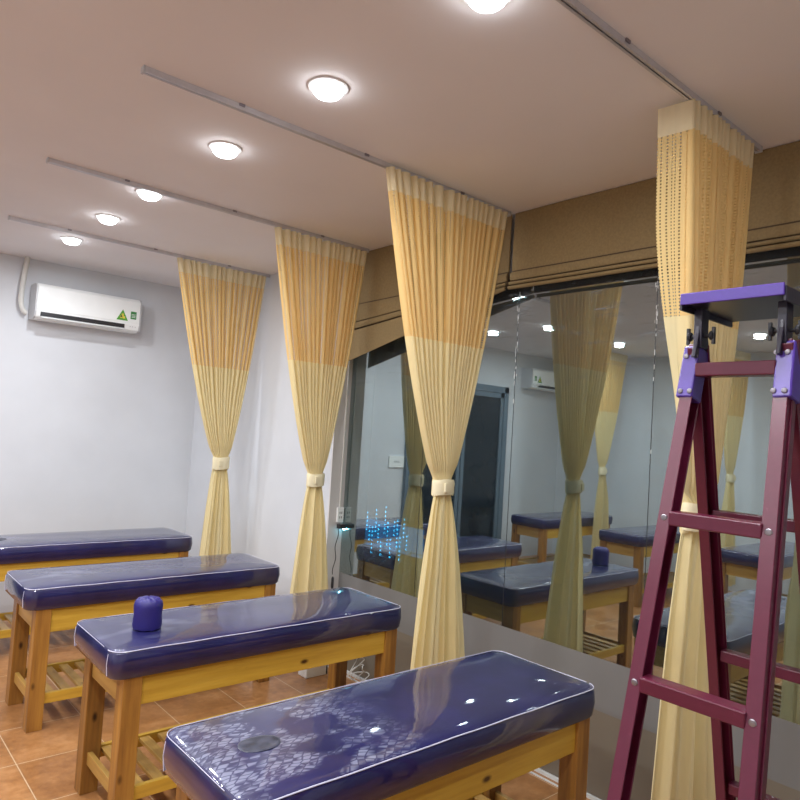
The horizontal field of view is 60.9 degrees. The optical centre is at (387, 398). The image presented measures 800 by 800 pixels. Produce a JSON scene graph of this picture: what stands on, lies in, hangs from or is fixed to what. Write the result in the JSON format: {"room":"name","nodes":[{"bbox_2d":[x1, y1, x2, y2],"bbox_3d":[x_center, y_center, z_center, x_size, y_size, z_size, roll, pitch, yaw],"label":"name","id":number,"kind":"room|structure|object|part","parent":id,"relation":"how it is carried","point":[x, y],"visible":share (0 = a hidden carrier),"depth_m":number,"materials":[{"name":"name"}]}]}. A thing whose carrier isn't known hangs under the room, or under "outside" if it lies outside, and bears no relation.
{"room":"massage room","nodes":[
{"label":"massage room","id":0,"kind":"room"},
{"bbox_2d":[0,253,203,612],"bbox_3d":[-3.948,0.206,4.914,6.000,2.930,0.100,6,-4,-40],"label":"wall","id":1,"kind":"structure","parent":0,"point":[96,425],"depth_m":5.99,"materials":[{"name":"paint"}]},
{"bbox_2d":[18,256,29,314],"bbox_3d":[-2.986,-0.930,5.596,0.076,0.484,0.051,6,-4,-40],"label":"pipe","id":2,"kind":"object","parent":1,"relation":"attached to","point":[23,310],"visible":1,"depth_m":5.58,"materials":[{"name":"white plastic"}]},
{"bbox_2d":[28,283,141,333],"bbox_3d":[-2.584,-0.765,5.858,0.860,0.295,0.225,6,-4,-40],"label":"air conditioner","id":3,"kind":"object","parent":1,"relation":"attached to","point":[48,303],"visible":1,"depth_m":5.75,"materials":[{"name":"white plastic"}]},
{"bbox_2d":[40,312,124,327],"bbox_3d":[-2.572,-0.665,5.759,0.675,0.034,0.022,6,-4,-40],"label":"vent","id":4,"kind":"object","parent":3,"relation":"attached to","point":[63,317],"depth_m":5.75,"materials":[{"name":"plastic"}]},
{"bbox_3d":[-2.520,-0.789,5.787,0.832,0.188,0.007,6,-4,-40],"label":"panel","id":5,"kind":"part","parent":3,"relation":"part of","materials":[{"name":"white plastic"}]},
{"bbox_2d":[185,260,344,594],"bbox_3d":[-1.020,0.436,5.828,0.340,2.930,2.308,6,-4,-40],"label":"wall","id":6,"kind":"structure","parent":0,"point":[267,472],"depth_m":5.58,"materials":[{"name":"paint"}]},
{"bbox_2d":[326,263,352,665],"bbox_3d":[-0.268,0.440,4.945,0.340,2.930,0.012,6,-4,-40],"label":"trim","id":7,"kind":"structure","parent":6,"relation":"attached to","point":[337,446],"depth_m":4.86,"materials":[{"name":"paint"}]},
{"bbox_2d":[336,507,343,521],"bbox_3d":[-0.342,0.830,4.863,0.055,0.105,0.020,6,-4,-40],"label":"wall socket","id":8,"kind":"object","parent":6,"relation":"attached to","point":[340,510],"visible":1,"depth_m":4.86,"materials":[{"name":"white plastic"}]},
{"bbox_2d":[337,524,345,529],"bbox_3d":[-0.330,0.912,4.836,0.061,0.042,0.040,6,-4,-40],"label":"power adapter","id":9,"kind":"object","parent":8,"relation":"attached to","point":[339,526],"visible":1,"depth_m":4.82,"materials":[{"name":"plastic"}]},
{"bbox_2d":[331,529,338,588],"bbox_3d":[-0.374,1.134,4.811,0.037,0.430,0.020,6,-4,-40],"label":"hanging cord","id":10,"kind":"object","parent":9,"relation":"hanging from","point":[332,578],"visible":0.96,"depth_m":4.80,"materials":[{"name":"plastic"}]},
{"bbox_2d":[339,360,350,506],"bbox_3d":[-0.299,0.084,4.902,0.010,1.388,0.010,6,-4,-40],"label":"cable trunking","id":11,"kind":"object","parent":6,"relation":"attached to","point":[350,360],"visible":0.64,"depth_m":4.89,"materials":[{"name":"white plastic"}]},
{"bbox_2d":[328,666,600,799],"bbox_3d":[1.385,1.897,2.720,0.050,0.018,5.530,6,-4,-40],"label":"trim","id":12,"kind":"structure","parent":6,"relation":"attached to","point":[589,796],"depth_m":3.42,"materials":[{"name":"tile"}]},
{"bbox_2d":[0,620,601,799],"bbox_3d":[-1.490,1.729,1.794,6.135,0.100,8.050,6,-4,-40],"label":"floor","id":13,"kind":"structure","parent":0,"point":[41,764],"depth_m":3.68,"materials":[{"name":"tile"}]},
{"bbox_2d":[0,527,191,638],"bbox_3d":[-2.322,1.407,5.123,1.556,0.762,0.533,6,-4,-40],"label":"bed","id":14,"kind":"object","parent":13,"relation":"on","point":[51,549],"visible":0.48,"depth_m":4.97,"materials":[{"name":"leather"}]},
{"bbox_3d":[-2.466,1.632,5.284,1.299,0.054,0.022,6,-4,-40],"label":"shelf rail","id":15,"kind":"part","parent":14,"relation":"part of","materials":[{"name":"brown wood"}]},
{"bbox_3d":[-2.187,1.634,4.956,1.299,0.054,0.022,6,-4,-40],"label":"shelf rail","id":16,"kind":"part","parent":14,"relation":"part of","materials":[{"name":"brown wood"}]},
{"bbox_3d":[-2.302,1.093,5.138,1.556,0.127,0.533,6,-4,-40],"label":"mattress","id":17,"kind":"part","parent":14,"relation":"part of","materials":[{"name":"leather"}]},
{"bbox_3d":[-1.661,1.527,5.416,0.078,0.633,0.078,6,-4,-40],"label":"leg","id":18,"kind":"part","parent":14,"relation":"part of","materials":[{"name":"brown wood"}]},
{"bbox_2d":[4,553,279,732],"bbox_3d":[-1.475,1.417,4.203,1.556,0.759,0.533,6,-4,-40],"label":"bed","id":19,"kind":"object","parent":13,"relation":"on","point":[47,599],"visible":0.66,"depth_m":3.88,"materials":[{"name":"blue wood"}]},
{"bbox_3d":[-2.124,1.425,3.920,0.078,0.633,0.078,6,-4,-40],"label":"leg","id":20,"kind":"part","parent":19,"relation":"part of","materials":[{"name":"brown wood"}]},
{"bbox_3d":[-2.007,1.586,3.750,0.022,0.054,0.335,6,-4,-40],"label":"shelf rail","id":21,"kind":"part","parent":19,"relation":"part of","materials":[{"name":"brown wood"}]},
{"bbox_3d":[-1.857,1.427,3.607,0.078,0.633,0.078,6,-4,-40],"label":"leg","id":22,"kind":"part","parent":19,"relation":"part of","materials":[{"name":"brown wood"}]},
{"bbox_3d":[-1.619,1.641,4.364,1.299,0.054,0.022,6,-4,-40],"label":"shelf rail","id":23,"kind":"part","parent":19,"relation":"part of","materials":[{"name":"brown wood"}]},
{"bbox_3d":[-1.340,1.642,4.036,1.299,0.054,0.022,6,-4,-40],"label":"shelf rail","id":24,"kind":"part","parent":19,"relation":"part of","materials":[{"name":"brown wood"}]},
{"bbox_3d":[-1.455,1.102,4.218,1.556,0.127,0.533,6,-4,-40],"label":"mattress","id":25,"kind":"part","parent":19,"relation":"part of","materials":[{"name":"leather"}]},
{"bbox_3d":[-0.814,1.536,4.496,0.078,0.633,0.078,6,-4,-40],"label":"leg","id":26,"kind":"part","parent":19,"relation":"part of","materials":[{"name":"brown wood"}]},
{"bbox_2d":[74,587,400,799],"bbox_3d":[-0.683,1.425,3.346,1.556,0.759,0.533,6,-4,-40],"label":"bed","id":27,"kind":"object","parent":13,"relation":"on","point":[198,648],"visible":0.66,"depth_m":3.04,"materials":[{"name":"blue leather"}]},
{"bbox_3d":[-1.333,1.433,3.063,0.078,0.633,0.078,6,-4,-40],"label":"leg","id":28,"kind":"part","parent":27,"relation":"part of","materials":[{"name":"brown wood"}]},
{"bbox_3d":[-1.216,1.594,2.894,0.022,0.054,0.335,6,-4,-40],"label":"shelf rail","id":29,"kind":"part","parent":27,"relation":"part of","materials":[{"name":"brown wood"}]},
{"bbox_3d":[-1.066,1.435,2.750,0.078,0.633,0.078,6,-4,-40],"label":"leg","id":30,"kind":"part","parent":27,"relation":"part of","materials":[{"name":"brown wood"}]},
{"bbox_2d":[132,595,162,631],"bbox_3d":[-1.050,0.935,2.979,0.125,0.137,0.125,6,-4,-40],"label":"cushion","id":31,"kind":"object","parent":27,"relation":"on","point":[147,616],"visible":1,"depth_m":2.93,"materials":[{"name":"leather"}]},
{"bbox_3d":[-0.548,1.651,3.179,1.299,0.054,0.022,6,-4,-40],"label":"shelf rail","id":32,"kind":"part","parent":27,"relation":"part of","materials":[{"name":"brown wood"}]},
{"bbox_3d":[-0.828,1.649,3.507,1.299,0.054,0.022,6,-4,-40],"label":"shelf rail","id":33,"kind":"part","parent":27,"relation":"part of","materials":[{"name":"brown wood"}]},
{"bbox_3d":[-0.664,1.110,3.362,1.556,0.127,0.533,6,-4,-40],"label":"mattress","id":34,"kind":"part","parent":27,"relation":"part of","materials":[{"name":"leather"}]},
{"bbox_3d":[-0.290,1.543,3.952,0.078,0.633,0.078,6,-4,-40],"label":"leg","id":35,"kind":"part","parent":27,"relation":"part of","materials":[{"name":"brown wood"}]},
{"bbox_3d":[-0.023,1.544,3.640,0.078,0.633,0.078,6,-4,-40],"label":"leg","id":36,"kind":"part","parent":27,"relation":"part of","materials":[{"name":"brown wood"}]},
{"bbox_2d":[298,665,327,678],"bbox_3d":[-0.512,1.845,4.644,0.174,0.070,0.100,6,-4,-40],"label":"box","id":37,"kind":"object","parent":13,"relation":"on","point":[322,670],"visible":0.5,"depth_m":4.60,"materials":[{"name":"white plastic"}]},
{"bbox_2d":[347,657,368,680],"bbox_3d":[-0.078,1.801,4.402,0.068,0.182,0.598,6,-4,-40],"label":"loose cable","id":38,"kind":"object","parent":13,"relation":"on","point":[351,670],"visible":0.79,"depth_m":4.56,"materials":[{"name":"white plastic"}]},
{"bbox_2d":[163,650,594,799],"bbox_3d":[0.048,1.420,2.327,1.556,0.762,0.533,6,-4,-40],"label":"bed","id":39,"kind":"object","parent":13,"relation":"on","point":[465,728],"visible":1,"depth_m":2.17,"materials":[{"name":"navy leather"},{"name":"pine wood"}]},
{"bbox_3d":[-0.602,1.430,2.044,0.078,0.633,0.078,6,-4,-40],"label":"leg","id":40,"kind":"part","parent":39,"relation":"part of","materials":[{"name":"brown wood"}]},
{"bbox_3d":[0.441,1.539,2.933,0.078,0.633,0.078,6,-4,-40],"label":"leg","id":41,"kind":"part","parent":39,"relation":"part of","materials":[{"name":"brown wood"}]},
{"bbox_3d":[0.570,1.701,2.774,0.022,0.054,0.335,6,-4,-40],"label":"shelf rail","id":42,"kind":"part","parent":39,"relation":"part of","materials":[{"name":"brown wood"}]},
{"bbox_3d":[0.708,1.540,2.620,0.078,0.633,0.078,6,-4,-40],"label":"leg","id":43,"kind":"part","parent":39,"relation":"part of","materials":[{"name":"brown wood"}]},
{"bbox_2d":[607,282,799,799],"bbox_3d":[0.779,0.785,1.506,1.016,2.052,0.353,6,-4,-40],"label":"step ladder","id":44,"kind":"object","parent":13,"relation":"on","point":[694,421],"visible":1,"depth_m":1.49,"materials":[{"name":"red metal"}]},
{"bbox_3d":[0.500,0.820,1.455,0.526,1.942,0.036,6,-3,-37],"label":"rail","id":45,"kind":"part","parent":44,"relation":"part of","materials":[{"name":"red metal"}]},
{"bbox_3d":[0.750,-0.154,1.629,0.079,0.120,0.020,6,-4,-40],"label":"hinge plate","id":46,"kind":"part","parent":44,"relation":"part of","materials":[{"name":"black paint"}]},
{"bbox_3d":[0.860,0.857,1.757,0.549,1.942,0.036,6,-4,-44],"label":"rail","id":47,"kind":"part","parent":44,"relation":"part of","materials":[{"name":"red metal"}]},
{"bbox_3d":[0.667,0.821,1.260,0.039,1.943,0.535,1,-4,39],"label":"rail","id":48,"kind":"part","parent":44,"relation":"part of","materials":[{"name":"red metal"}]},
{"bbox_3d":[0.869,-0.153,1.489,0.079,0.120,0.020,6,-4,-40],"label":"hinge plate","id":49,"kind":"part","parent":44,"relation":"part of","materials":[{"name":"black paint"}]},
{"bbox_3d":[1.011,0.858,1.580,0.549,1.942,0.036,6,-3,-37],"label":"rail","id":50,"kind":"part","parent":44,"relation":"part of","materials":[{"name":"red metal"}]},
{"bbox_2d":[0,0,799,291],"bbox_3d":[-1.299,-1.291,1.941,6.135,0.100,8.050,6,-4,-40],"label":"ceiling","id":51,"kind":"structure","parent":0,"point":[521,106],"depth_m":2.62,"materials":[{"name":"paint"}]},
{"bbox_2d":[60,236,82,244],"bbox_3d":[-2.293,-1.137,4.932,0.150,0.042,0.150,6,-4,-40],"label":"recessed light","id":52,"kind":"object","parent":51,"relation":"in","point":[69,240],"visible":1,"depth_m":4.89,"materials":[{"name":"white plastic"}]},
{"bbox_2d":[63,238,79,244],"bbox_3d":[-2.293,-1.134,4.931,0.116,0.036,0.116,6,-4,-40],"label":"diffuser","id":53,"kind":"object","parent":52,"relation":"attached to","point":[70,241],"depth_m":4.90,"materials":[{"name":"white plastic"}]},
{"bbox_2d":[95,214,120,224],"bbox_3d":[-1.784,-1.134,4.334,0.150,0.042,0.150,6,-4,-40],"label":"recessed light","id":54,"kind":"object","parent":51,"relation":"in","point":[107,219],"visible":1,"depth_m":4.30,"materials":[{"name":"white plastic"}]},
{"bbox_2d":[98,216,117,224],"bbox_3d":[-1.784,-1.131,4.334,0.116,0.036,0.116,6,-4,-40],"label":"diffuser","id":55,"kind":"object","parent":54,"relation":"attached to","point":[109,220],"depth_m":4.30,"materials":[{"name":"white plastic"}]},
{"bbox_2d":[8,216,269,277],"bbox_3d":[-1.736,-1.104,5.075,1.956,0.024,0.034,6,-4,-40],"label":"rail","id":56,"kind":"object","parent":51,"relation":"attached to","point":[12,218],"visible":1,"depth_m":4.92,"materials":[{"name":"metal"}]},
{"bbox_2d":[177,257,265,555],"bbox_3d":[-1.396,0.325,5.370,0.775,2.759,0.118,6,-4,-39],"label":"curtain","id":57,"kind":"object","parent":56,"relation":"hanging from","point":[220,387],"visible":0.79,"depth_m":5.40,"materials":[{"name":"fabric"}]},
{"bbox_3d":[-1.386,0.730,5.390,0.494,1.955,0.100,6,-4,-40],"label":"cloth panel","id":58,"kind":"part","parent":57,"relation":"part of","materials":[{"name":"beige fabric"}]},
{"bbox_3d":[-1.334,-0.595,5.420,0.739,0.695,0.060,6,-4,-40],"label":"panel","id":59,"kind":"part","parent":57,"relation":"part of","materials":[{"name":"beige fabric"}]},
{"bbox_2d":[135,188,162,200],"bbox_3d":[-1.333,-1.131,3.805,0.150,0.042,0.150,6,-4,-40],"label":"recessed light","id":60,"kind":"object","parent":51,"relation":"in","point":[146,195],"visible":0.84,"depth_m":3.77,"materials":[{"name":"white plastic"}]},
{"bbox_2d":[139,190,159,200],"bbox_3d":[-1.333,-1.128,3.805,0.116,0.036,0.116,6,-4,-40],"label":"diffuser","id":61,"kind":"object","parent":60,"relation":"attached to","point":[146,195],"depth_m":3.77,"materials":[{"name":"white plastic"}]},
{"bbox_2d":[46,157,368,252],"bbox_3d":[-0.915,-1.103,4.040,2.049,0.024,0.034,6,-4,-40],"label":"rail","id":62,"kind":"object","parent":51,"relation":"attached to","point":[49,160],"visible":1,"depth_m":3.84,"materials":[{"name":"metal"}]},
{"bbox_2d":[274,227,366,593],"bbox_3d":[-0.502,0.334,4.387,0.731,2.759,0.102,6,-4,-38],"label":"curtain","id":63,"kind":"object","parent":62,"relation":"hanging from","point":[316,387],"visible":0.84,"depth_m":4.40,"materials":[{"name":"fabric"}]},
{"bbox_3d":[-0.498,0.743,4.396,0.472,1.945,0.099,6,-4,-40],"label":"cloth panel","id":64,"kind":"part","parent":63,"relation":"part of","materials":[{"name":"beige fabric"}]},
{"bbox_3d":[-0.447,-0.581,4.442,0.698,0.705,0.060,6,-4,-40],"label":"panel","id":65,"kind":"part","parent":63,"relation":"part of","materials":[{"name":"beige fabric"}]},
{"bbox_2d":[208,141,241,158],"bbox_3d":[-0.746,-1.128,3.116,0.150,0.042,0.150,6,-4,-40],"label":"recessed light","id":66,"kind":"object","parent":51,"relation":"in","point":[222,149],"visible":1,"depth_m":3.08,"materials":[{"name":"white plastic"}]},
{"bbox_2d":[212,144,237,158],"bbox_3d":[-0.746,-1.125,3.116,0.116,0.036,0.116,6,-4,-40],"label":"diffuser","id":67,"kind":"object","parent":66,"relation":"attached to","point":[226,151],"depth_m":3.08,"materials":[{"name":"white plastic"}]},
{"bbox_2d":[141,65,510,216],"bbox_3d":[-0.104,-1.098,3.095,2.041,0.024,0.034,6,-4,-40],"label":"rail","id":68,"kind":"object","parent":51,"relation":"attached to","point":[145,70],"visible":0.88,"depth_m":2.78,"materials":[{"name":"metal"}]},
{"bbox_2d":[386,166,507,670],"bbox_3d":[0.237,0.330,3.361,0.855,2.759,0.122,6,-4,-40],"label":"curtain","id":69,"kind":"object","parent":68,"relation":"hanging from","point":[444,371],"visible":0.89,"depth_m":3.36,"materials":[{"name":"fabric"}]},
{"bbox_3d":[0.244,0.717,3.379,0.566,1.990,0.107,6,-4,-40],"label":"cloth panel","id":70,"kind":"part","parent":69,"relation":"part of","materials":[{"name":"beige fabric"}]},
{"bbox_3d":[0.299,-0.607,3.410,0.812,0.660,0.060,6,-4,-40],"label":"panel","id":71,"kind":"part","parent":69,"relation":"part of","materials":[{"name":"beige fabric"}]},
{"bbox_2d":[308,76,348,101],"bbox_3d":[-0.221,-1.125,2.500,0.150,0.042,0.150,6,-4,-40],"label":"recessed light","id":72,"kind":"object","parent":51,"relation":"in","point":[325,88],"visible":1,"depth_m":2.46,"materials":[{"name":"white plastic"}]},
{"bbox_2d":[312,81,343,101],"bbox_3d":[-0.221,-1.122,2.500,0.116,0.036,0.116,6,-4,-40],"label":"diffuser","id":73,"kind":"object","parent":72,"relation":"attached to","point":[329,91],"depth_m":2.47,"materials":[{"name":"white plastic"}]},
{"bbox_2d":[463,0,510,12],"bbox_3d":[0.280,-1.122,1.913,0.150,0.042,0.150,6,-4,-40],"label":"recessed light","id":74,"kind":"object","parent":51,"relation":"in","point":[482,6],"visible":1,"depth_m":1.91,"materials":[{"name":"white plastic"}]},
{"bbox_2d":[556,0,762,153],"bbox_3d":[0.728,-1.093,2.104,2.060,0.024,0.034,6,-4,-40],"label":"rail","id":75,"kind":"object","parent":51,"relation":"attached to","point":[577,8],"visible":0.92,"depth_m":2.15,"materials":[{"name":"metal"}]},
{"bbox_2d":[651,98,753,799],"bbox_3d":[1.131,0.342,2.451,0.592,2.759,0.152,5,-3,-29],"label":"curtain","id":76,"kind":"object","parent":75,"relation":"hanging from","point":[716,159],"visible":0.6,"depth_m":2.41,"materials":[{"name":"fabric"}]},
{"bbox_3d":[1.079,0.718,2.428,0.549,2.000,0.109,6,-3,-36],"label":"cloth panel","id":77,"kind":"part","parent":76,"relation":"part of","materials":[{"name":"beige fabric"}]},
{"bbox_3d":[1.192,-0.598,2.557,0.499,0.652,0.145,6,-4,-40],"label":"panel","id":78,"kind":"part","parent":76,"relation":"part of","materials":[{"name":"beige fabric"}]},
{"bbox_2d":[746,141,799,253],"bbox_3d":[1.548,-0.794,2.717,0.041,0.418,0.196,6,-4,-40],"label":"blind","id":79,"kind":"object","parent":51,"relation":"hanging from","point":[774,209],"depth_m":2.73,"materials":[{"name":"fabric"}]},
{"bbox_2d":[509,218,514,273],"bbox_3d":[1.648,-0.851,2.930,0.245,0.310,5.530,6,-4,-40],"label":"lintel","id":80,"kind":"object","parent":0,"point":[513,220],"depth_m":3.85,"materials":[{"name":"paint"}]},
{"bbox_2d":[338,246,799,799],"bbox_3d":[1.488,0.592,2.801,0.011,2.600,5.530,6,-4,-40],"label":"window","id":81,"kind":"structure","parent":80,"relation":"attached to","point":[559,474],"depth_m":3.46,"materials":[{"name":"glass"}]},
{"bbox_2d":[343,215,511,362],"bbox_3d":[0.173,-0.633,4.310,0.041,0.789,1.478,6,-4,-40],"label":"blind","id":82,"kind":"object","parent":81,"relation":"attached to","point":[379,322],"visible":0.38,"depth_m":4.56,"materials":[{"name":"fabric"}]},
{"bbox_3d":[0.197,-0.843,4.330,0.011,0.365,1.478,6,-4,-40],"label":"cloth panel","id":83,"kind":"part","parent":82,"relation":"part of","materials":[{"name":"brown fabric"}]},
{"bbox_3d":[1.420,1.691,2.749,0.008,0.395,5.530,6,-4,-40],"label":"frosted panel","id":84,"kind":"part","parent":81,"relation":"part of","materials":[{"name":"grey glass"}]},
{"bbox_2d":[507,172,680,289],"bbox_3d":[0.992,-0.798,3.370,0.041,0.420,0.963,6,-4,-40],"label":"blind","id":85,"kind":"object","parent":81,"relation":"attached to","point":[608,232],"depth_m":3.38,"materials":[{"name":"fabric"}]}
]}

